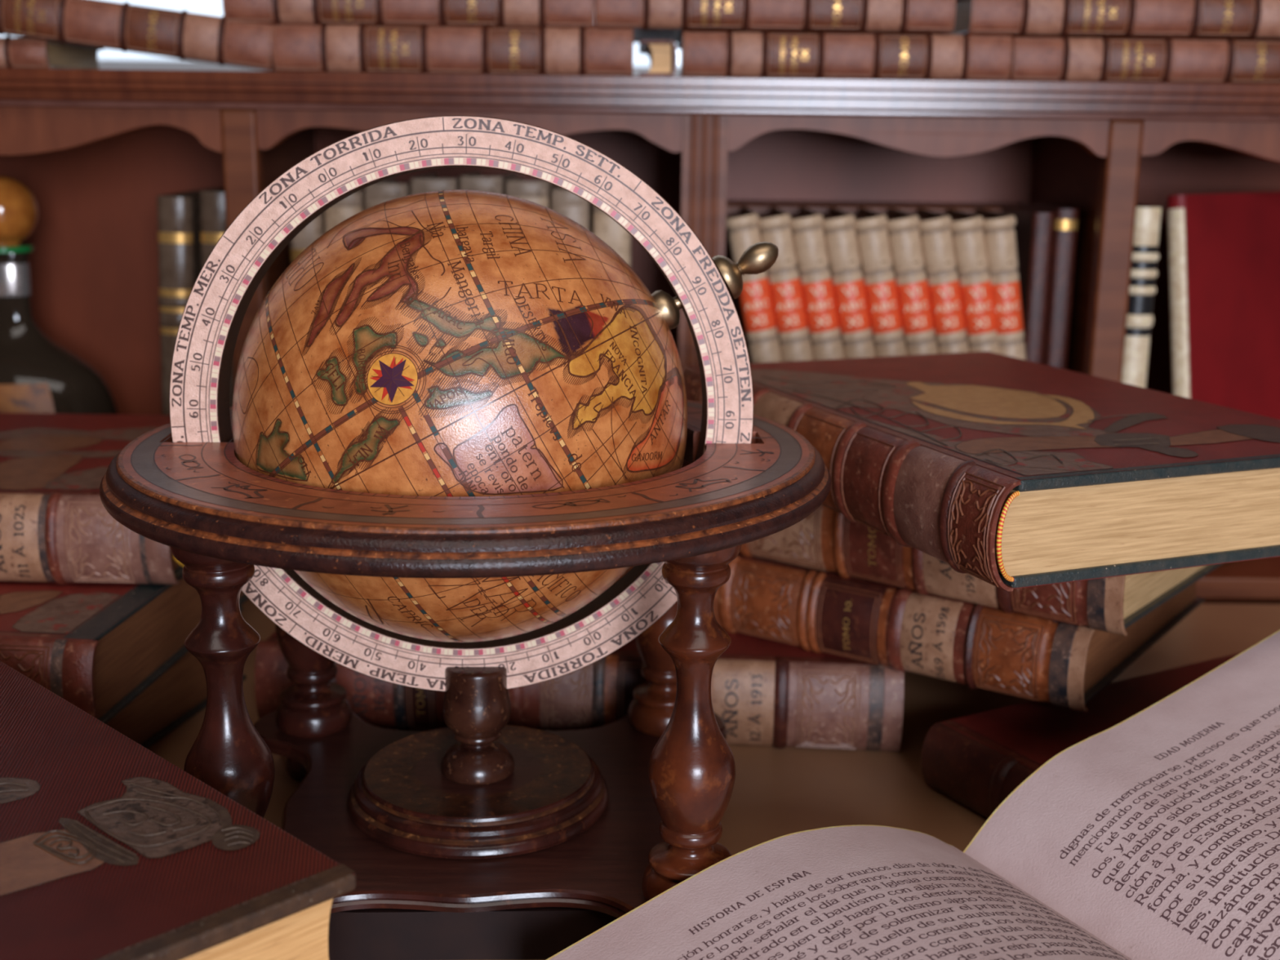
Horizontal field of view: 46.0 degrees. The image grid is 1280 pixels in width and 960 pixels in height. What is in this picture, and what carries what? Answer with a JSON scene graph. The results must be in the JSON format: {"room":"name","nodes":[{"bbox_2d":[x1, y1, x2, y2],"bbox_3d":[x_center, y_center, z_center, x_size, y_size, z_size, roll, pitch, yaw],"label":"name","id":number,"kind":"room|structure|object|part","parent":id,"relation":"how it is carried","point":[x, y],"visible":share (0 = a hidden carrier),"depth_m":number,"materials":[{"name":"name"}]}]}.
{"room":"home library","nodes":[
{"label":"home library","id":0,"kind":"room"},
{"bbox_3d":[-0.035,1.029,0.512,4.700,0.050,4.300,1,13,0],"label":"floor","id":1,"kind":"structure","parent":0,"visible":0},
{"bbox_2d":[0,67,1279,604],"bbox_3d":[-0.031,0.236,1.317,2.200,1.130,0.272,1,13,0],"label":"bookcase","id":2,"kind":"object","parent":1,"relation":"on","point":[95,150],"visible":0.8,"depth_m":1.10,"materials":[{"name":"brown wood"}]},
{"bbox_2d":[0,35,104,69],"bbox_3d":[-0.523,-0.319,1.133,0.200,0.025,0.126,1,13,0],"label":"book","id":3,"kind":"object","parent":2,"relation":"on","point":[15,52],"visible":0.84,"depth_m":1.08,"materials":[{"name":"brown leather"}]},
{"bbox_2d":[0,175,118,414],"bbox_3d":[-0.506,-0.092,1.219,0.165,0.302,0.103,1,13,0],"label":"decanter","id":4,"kind":"object","parent":2,"relation":"on","point":[38,375],"visible":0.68,"depth_m":1.19,"materials":[{"name":"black glass"}]},
{"bbox_2d":[0,0,274,71],"bbox_3d":[-0.386,-0.343,1.152,0.257,0.062,0.197,1,13,0],"label":"book","id":5,"kind":"object","parent":2,"relation":"on","point":[125,27],"visible":0.94,"depth_m":1.06,"materials":[{"name":"brown leather"}]},
{"bbox_2d":[156,187,216,415],"bbox_3d":[-0.361,-0.091,1.253,0.036,0.291,0.166,1,13,0],"label":"book","id":6,"kind":"object","parent":2,"relation":"on","point":[179,226],"visible":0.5,"depth_m":1.16,"materials":[{"name":"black leather"}]},
{"bbox_2d":[200,187,234,407],"bbox_3d":[-0.328,-0.093,1.253,0.030,0.294,0.166,2,13,-1],"label":"book","id":7,"kind":"object","parent":2,"relation":"on","point":[212,202],"visible":0.13,"depth_m":1.15,"materials":[{"name":"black leather"}]},
{"bbox_3d":[-0.295,0.270,1.215,0.026,1.105,0.020,1,13,0],"label":"post","id":8,"kind":"part","parent":2,"relation":"part of","materials":[{"name":"brown wood"}]},
{"bbox_2d":[289,212,324,262],"bbox_3d":[-0.257,-0.114,1.239,0.025,0.232,0.144,1,13,0],"label":"book","id":9,"kind":"object","parent":2,"relation":"on","point":[315,228],"visible":0.07,"depth_m":1.15,"materials":[{"name":"beige leather"}]},
{"bbox_2d":[324,189,364,232],"bbox_3d":[-0.228,-0.118,1.238,0.029,0.240,0.144,1,13,0],"label":"book","id":10,"kind":"object","parent":2,"relation":"on","point":[353,204],"visible":0.13,"depth_m":1.15,"materials":[{"name":"beige leather"}]},
{"bbox_2d":[364,177,410,209],"bbox_3d":[-0.195,-0.120,1.238,0.033,0.246,0.144,1,13,0],"label":"book","id":11,"kind":"object","parent":2,"relation":"on","point":[388,189],"visible":0.16,"depth_m":1.14,"materials":[{"name":"beige leather"}]},
{"bbox_2d":[410,173,459,194],"bbox_3d":[-0.159,-0.122,1.238,0.035,0.250,0.144,1,13,0],"label":"book","id":12,"kind":"object","parent":2,"relation":"on","point":[428,183],"visible":0.19,"depth_m":1.14,"materials":[{"name":"beige leather"}]},
{"bbox_2d":[271,22,633,75],"bbox_3d":[-0.133,-0.325,1.157,0.254,0.036,0.197,1,13,0],"label":"book","id":13,"kind":"object","parent":2,"relation":"on","point":[362,47],"visible":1,"depth_m":1.06,"materials":[{"name":"brown leather"}]},
{"bbox_2d":[222,0,595,27],"bbox_3d":[-0.162,-0.356,1.150,0.260,0.034,0.197,1,13,0],"label":"book","id":14,"kind":"object","parent":13,"relation":"on","point":[442,13],"visible":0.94,"depth_m":1.06,"materials":[{"name":"brown leather"}]},
{"bbox_2d":[458,171,515,194],"bbox_3d":[-0.123,-0.122,1.238,0.033,0.252,0.144,1,13,0],"label":"book","id":15,"kind":"object","parent":2,"relation":"on","point":[472,181],"visible":0.16,"depth_m":1.14,"materials":[{"name":"beige leather"}]},
{"bbox_2d":[505,175,555,208],"bbox_3d":[-0.088,-0.121,1.238,0.033,0.249,0.144,1,13,0],"label":"book","id":16,"kind":"object","parent":2,"relation":"on","point":[539,192],"visible":0.17,"depth_m":1.14,"materials":[{"name":"beige leather"}]},
{"bbox_2d":[551,186,593,233],"bbox_3d":[-0.055,-0.117,1.239,0.029,0.243,0.144,1,13,0],"label":"book","id":17,"kind":"object","parent":2,"relation":"on","point":[563,202],"visible":0.13,"depth_m":1.15,"materials":[{"name":"beige leather"}]},
{"bbox_2d":[593,205,631,266],"bbox_3d":[-0.023,-0.115,1.240,0.029,0.238,0.144,1,13,0],"label":"book","id":18,"kind":"object","parent":2,"relation":"on","point":[605,228],"visible":0.17,"depth_m":1.15,"materials":[{"name":"beige leather"}]},
{"bbox_3d":[-0.025,-0.293,1.202,2.200,0.005,0.256,1,13,0],"label":"moulding","id":19,"kind":"part","parent":2,"relation":"part of","materials":[{"name":"brown wood"}]},
{"bbox_3d":[-0.025,-0.304,1.192,2.200,0.021,0.272,1,13,0],"label":"cornice","id":20,"kind":"part","parent":2,"relation":"part of","materials":[{"name":"brown wood"}]},
{"bbox_2d":[639,39,676,76],"bbox_3d":[0.013,-0.321,1.163,0.027,0.026,0.160,1,13,0],"label":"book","id":21,"kind":"object","parent":2,"relation":"on","point":[661,53],"visible":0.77,"depth_m":1.09,"materials":[{"name":"paper"}]},
{"bbox_2d":[724,205,782,363],"bbox_3d":[0.094,-0.121,1.208,0.062,0.188,0.128,1,13,0],"label":"book","id":22,"kind":"object","parent":2,"relation":"on","point":[753,306],"visible":0.6,"depth_m":1.14,"materials":[{"name":"beige leather"}]},
{"bbox_2d":[756,205,813,361],"bbox_3d":[0.118,-0.121,1.208,0.062,0.188,0.128,1,13,0],"label":"book","id":23,"kind":"object","parent":2,"relation":"on","point":[784,280],"visible":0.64,"depth_m":1.14,"materials":[{"name":"beige leather"}]},
{"bbox_2d":[789,206,844,359],"bbox_3d":[0.142,-0.121,1.208,0.062,0.188,0.128,1,13,0],"label":"book","id":24,"kind":"object","parent":2,"relation":"on","point":[807,232],"visible":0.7,"depth_m":1.14,"materials":[{"name":"beige leather"}]},
{"bbox_2d":[675,29,1013,80],"bbox_3d":[0.146,-0.321,1.159,0.233,0.035,0.197,1,13,0],"label":"book","id":25,"kind":"object","parent":2,"relation":"on","point":[764,54],"visible":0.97,"depth_m":1.06,"materials":[{"name":"brown leather"}]},
{"bbox_2d":[595,0,955,43],"bbox_3d":[0.095,-0.353,1.152,0.253,0.034,0.197,1,13,0],"label":"book","id":26,"kind":"object","parent":25,"relation":"on","point":[648,19],"visible":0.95,"depth_m":1.06,"materials":[{"name":"brown leather"}]},
{"bbox_2d":[821,206,875,358],"bbox_3d":[0.166,-0.120,1.209,0.062,0.188,0.128,1,13,0],"label":"book","id":27,"kind":"object","parent":2,"relation":"on","point":[839,232],"visible":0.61,"depth_m":1.14,"materials":[{"name":"beige leather"}]},
{"bbox_3d":[0.199,-0.229,1.291,0.274,0.014,0.085,1,13,0],"label":"shelf","id":28,"kind":"part","parent":2,"relation":"part of","materials":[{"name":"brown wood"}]},
{"bbox_2d":[853,207,906,356],"bbox_3d":[0.190,-0.120,1.209,0.062,0.188,0.128,1,13,0],"label":"book","id":29,"kind":"object","parent":2,"relation":"on","point":[869,226],"visible":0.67,"depth_m":1.14,"materials":[{"name":"beige leather"}]},
{"bbox_2d":[884,207,937,355],"bbox_3d":[0.214,-0.120,1.209,0.062,0.188,0.128,1,13,0],"label":"book","id":30,"kind":"object","parent":2,"relation":"on","point":[904,234],"visible":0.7,"depth_m":1.14,"materials":[{"name":"beige leather"}]},
{"bbox_2d":[915,207,968,353],"bbox_3d":[0.238,-0.120,1.209,0.062,0.188,0.128,1,13,0],"label":"book","id":31,"kind":"object","parent":2,"relation":"on","point":[935,233],"visible":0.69,"depth_m":1.14,"materials":[{"name":"beige leather"}]},
{"bbox_2d":[945,208,999,353],"bbox_3d":[0.263,-0.119,1.209,0.062,0.188,0.128,1,13,0],"label":"book","id":32,"kind":"object","parent":2,"relation":"on","point":[967,233],"visible":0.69,"depth_m":1.14,"materials":[{"name":"beige leather"}]},
{"bbox_2d":[973,207,1026,359],"bbox_3d":[0.282,-0.119,1.209,0.054,0.188,0.128,1,13,0],"label":"book","id":33,"kind":"object","parent":2,"relation":"on","point":[999,233],"visible":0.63,"depth_m":1.14,"materials":[{"name":"beige leather"}]},
{"bbox_2d":[997,204,1054,364],"bbox_3d":[0.307,-0.125,1.230,0.016,0.190,0.121,1,13,0],"label":"book","id":34,"kind":"object","parent":2,"relation":"on","point":[1033,228],"visible":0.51,"depth_m":1.17,"materials":[{"name":"brown leather"}]},
{"bbox_2d":[1018,201,1079,369],"bbox_3d":[0.325,-0.126,1.230,0.017,0.193,0.121,1,13,0],"label":"book","id":35,"kind":"object","parent":2,"relation":"on","point":[1065,219],"visible":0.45,"depth_m":1.17,"materials":[{"name":"brown leather"}]},
{"bbox_3d":[0.344,0.277,1.219,0.025,1.105,0.020,1,13,0],"label":"post","id":36,"kind":"part","parent":2,"relation":"part of","materials":[{"name":"brown wood"}]},
{"bbox_2d":[1121,204,1161,387],"bbox_3d":[0.377,-0.088,1.251,0.024,0.281,0.205,1,13,0],"label":"book","id":37,"kind":"object","parent":2,"relation":"on","point":[1140,318],"visible":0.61,"depth_m":1.14,"materials":[{"name":"cream parchment"},{"name":"black bands"}]},
{"bbox_2d":[1008,35,1279,84],"bbox_3d":[0.394,-0.318,1.161,0.261,0.034,0.197,1,13,0],"label":"book","id":38,"kind":"object","parent":2,"relation":"on","point":[1065,59],"visible":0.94,"depth_m":1.07,"materials":[{"name":"brown leather"}]},
{"bbox_2d":[945,0,1279,39],"bbox_3d":[0.367,-0.349,1.154,0.269,0.034,0.197,1,13,0],"label":"book","id":39,"kind":"object","parent":38,"relation":"on","point":[1252,20],"visible":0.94,"depth_m":1.06,"materials":[{"name":"brown leather"}]},
{"bbox_2d":[1166,191,1279,419],"bbox_3d":[0.501,-0.087,1.231,0.221,0.289,0.053,-10,17,-38],"label":"book","id":40,"kind":"object","parent":2,"relation":"on","point":[1224,249],"visible":0.59,"depth_m":1.19,"materials":[{"name":"red fabric"}]},
{"bbox_3d":[0.515,0.059,1.285,0.312,0.018,0.229,1,13,0],"label":"shelf","id":41,"kind":"part","parent":2,"relation":"part of","materials":[{"name":"brown wood"}]},
{"bbox_2d":[147,599,1279,959],"bbox_3d":[-0.031,0.597,0.604,2.100,0.750,1.275,1,13,0],"label":"table","id":42,"kind":"object","parent":1,"relation":"on","point":[776,793],"visible":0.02,"depth_m":0.84,"materials":[{"name":"brown wood"}]},
{"bbox_2d":[106,605,246,748],"bbox_3d":[-0.437,0.117,0.884,0.330,0.052,0.229,4,13,13],"label":"book","id":43,"kind":"object","parent":42,"relation":"on","point":[180,693],"visible":0.21,"depth_m":0.87,"materials":[{"name":"brown leather"}]},
{"bbox_2d":[0,574,248,724],"bbox_3d":[-0.423,0.072,0.865,0.336,0.051,0.244,2,13,5],"label":"book","id":44,"kind":"object","parent":43,"relation":"on","point":[96,646],"visible":0.45,"depth_m":0.78,"materials":[{"name":"red leather"}]},
{"bbox_2d":[0,583,166,639],"bbox_3d":[-0.422,0.047,0.866,0.329,0.001,0.230,2,13,5],"label":"print","id":45,"kind":"object","parent":44,"relation":"on","point":[27,611],"depth_m":0.79,"materials":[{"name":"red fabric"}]},
{"bbox_2d":[0,413,184,585],"bbox_3d":[-0.414,0.009,0.932,0.343,0.059,0.247,1,13,1],"label":"book","id":46,"kind":"object","parent":44,"relation":"on","point":[55,526],"visible":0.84,"depth_m":0.82,"materials":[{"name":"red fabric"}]},
{"bbox_2d":[0,426,158,494],"bbox_3d":[-0.417,-0.020,0.933,0.329,0.001,0.230,1,13,1],"label":"print","id":47,"kind":"object","parent":46,"relation":"on","point":[34,460],"depth_m":0.91,"materials":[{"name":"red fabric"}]},
{"bbox_2d":[99,115,831,959],"bbox_3d":[-0.075,0.013,0.686,0.320,0.348,0.320,0,13,-3],"label":"globe","id":48,"kind":"object","parent":42,"relation":"on","point":[456,420],"visible":0.93,"depth_m":0.63},
{"bbox_2d":[130,401,802,524],"bbox_3d":[-0.075,-0.017,0.679,0.294,0.001,0.294,1,13,0],"label":"print","id":49,"kind":"object","parent":48,"relation":"on","point":[478,513],"depth_m":0.59},
{"bbox_2d":[440,666,514,785],"bbox_3d":[-0.076,0.111,0.705,0.035,0.053,0.035,1,13,0],"label":"pedestal","id":50,"kind":"object","parent":48,"relation":"on","point":[477,704],"depth_m":0.69,"materials":[{"name":"brown wood"}]},
{"bbox_3d":[-0.077,0.157,0.720,0.262,0.008,0.262,1,13,0],"label":"plate","id":51,"kind":"part","parent":48,"relation":"part of","materials":[{"name":"brown wood"}]},
{"bbox_2d":[254,628,904,751],"bbox_3d":[-0.028,0.101,0.971,0.371,0.055,0.235,2,13,4],"label":"book","id":52,"kind":"object","parent":42,"relation":"on","point":[766,692],"visible":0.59,"depth_m":0.86,"materials":[{"name":"brown leather"}]},
{"bbox_2d":[267,636,875,664],"bbox_3d":[-0.027,0.074,0.972,0.364,0.001,0.220,2,13,4],"label":"print","id":53,"kind":"object","parent":52,"relation":"on","point":[741,650],"depth_m":0.87,"materials":[{"name":"red fabric"}]},
{"bbox_2d":[612,552,1204,712],"bbox_3d":[0.158,0.055,0.959,0.337,0.049,0.246,10,16,34],"label":"book","id":54,"kind":"object","parent":52,"relation":"on","point":[972,645],"visible":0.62,"depth_m":0.83,"materials":[{"name":"brown leather"}]},
{"bbox_2d":[737,554,997,608],"bbox_3d":[0.162,0.032,0.960,0.329,0.001,0.230,10,16,34],"label":"cover","id":55,"kind":"object","parent":54,"relation":"on","point":[765,573],"depth_m":0.85,"materials":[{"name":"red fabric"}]},
{"bbox_2d":[739,504,1222,635],"bbox_3d":[0.178,0.007,0.936,0.337,0.062,0.236,11,16,37],"label":"book","id":56,"kind":"object","parent":54,"relation":"on","point":[824,540],"visible":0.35,"depth_m":0.82,"materials":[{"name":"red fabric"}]},
{"bbox_2d":[682,351,1279,591],"bbox_3d":[0.185,-0.019,0.813,0.227,0.051,0.331,-5,14,-22],"label":"book","id":57,"kind":"object","parent":56,"relation":"on","point":[1010,473],"visible":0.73,"depth_m":0.69,"materials":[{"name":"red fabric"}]},
{"bbox_2d":[751,368,1279,479],"bbox_3d":[0.194,-0.043,0.809,0.210,0.001,0.324,-5,14,-22],"label":"cover","id":58,"kind":"object","parent":57,"relation":"on","point":[938,424],"depth_m":0.75,"materials":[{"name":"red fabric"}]},
{"bbox_2d":[546,629,1279,959],"bbox_3d":[0.220,0.170,0.542,0.446,0.112,0.308,-6,15,-28],"label":"open book","id":59,"kind":"object","parent":42,"relation":"on","point":[1154,835],"visible":1,"depth_m":0.61,"materials":[{"name":"paper"}]},
{"bbox_2d":[920,653,1239,818],"bbox_3d":[0.339,0.169,0.725,0.250,0.041,0.330,-7,15,-29],"label":"book","id":60,"kind":"object","parent":42,"relation":"on","point":[977,761],"visible":0.36,"depth_m":0.80,"materials":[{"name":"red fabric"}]},
{"bbox_2d":[942,720,1042,769],"bbox_3d":[0.345,0.150,0.724,0.235,0.001,0.329,-7,15,-29],"label":"cover","id":61,"kind":"object","parent":60,"relation":"on","point":[970,744],"depth_m":0.78,"materials":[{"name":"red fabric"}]},
{"bbox_3d":[-0.327,0.202,0.498,0.320,0.060,0.234,13,18,43],"label":"book","id":62,"kind":"object","parent":42,"relation":"on","visible":0},
{"bbox_2d":[0,661,355,959],"bbox_3d":[-0.298,0.141,0.522,0.340,0.056,0.246,13,18,43],"label":"book","id":63,"kind":"object","parent":62,"relation":"on","point":[110,849],"visible":1,"depth_m":0.49,"materials":[{"name":"brown leather"}]},
{"bbox_2d":[0,776,355,959],"bbox_3d":[-0.228,0.130,0.458,0.155,0.001,0.230,13,18,43],"label":"print","id":64,"kind":"object","parent":63,"relation":"on","point":[92,868],"depth_m":0.48,"materials":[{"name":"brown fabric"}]},
{"bbox_3d":[-0.027,-0.759,2.355,4.700,2.600,0.100,1,13,0],"label":"wall","id":65,"kind":"structure","parent":0,"visible":0},
{"bbox_2d":[0,0,680,76],"bbox_3d":[-0.272,-1.151,2.258,1.600,1.100,0.050,1,13,0],"label":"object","id":66,"kind":"structure","parent":65,"relation":"in","point":[108,59],"depth_m":2.35,"materials":[{"name":"white paint"}]}
]}

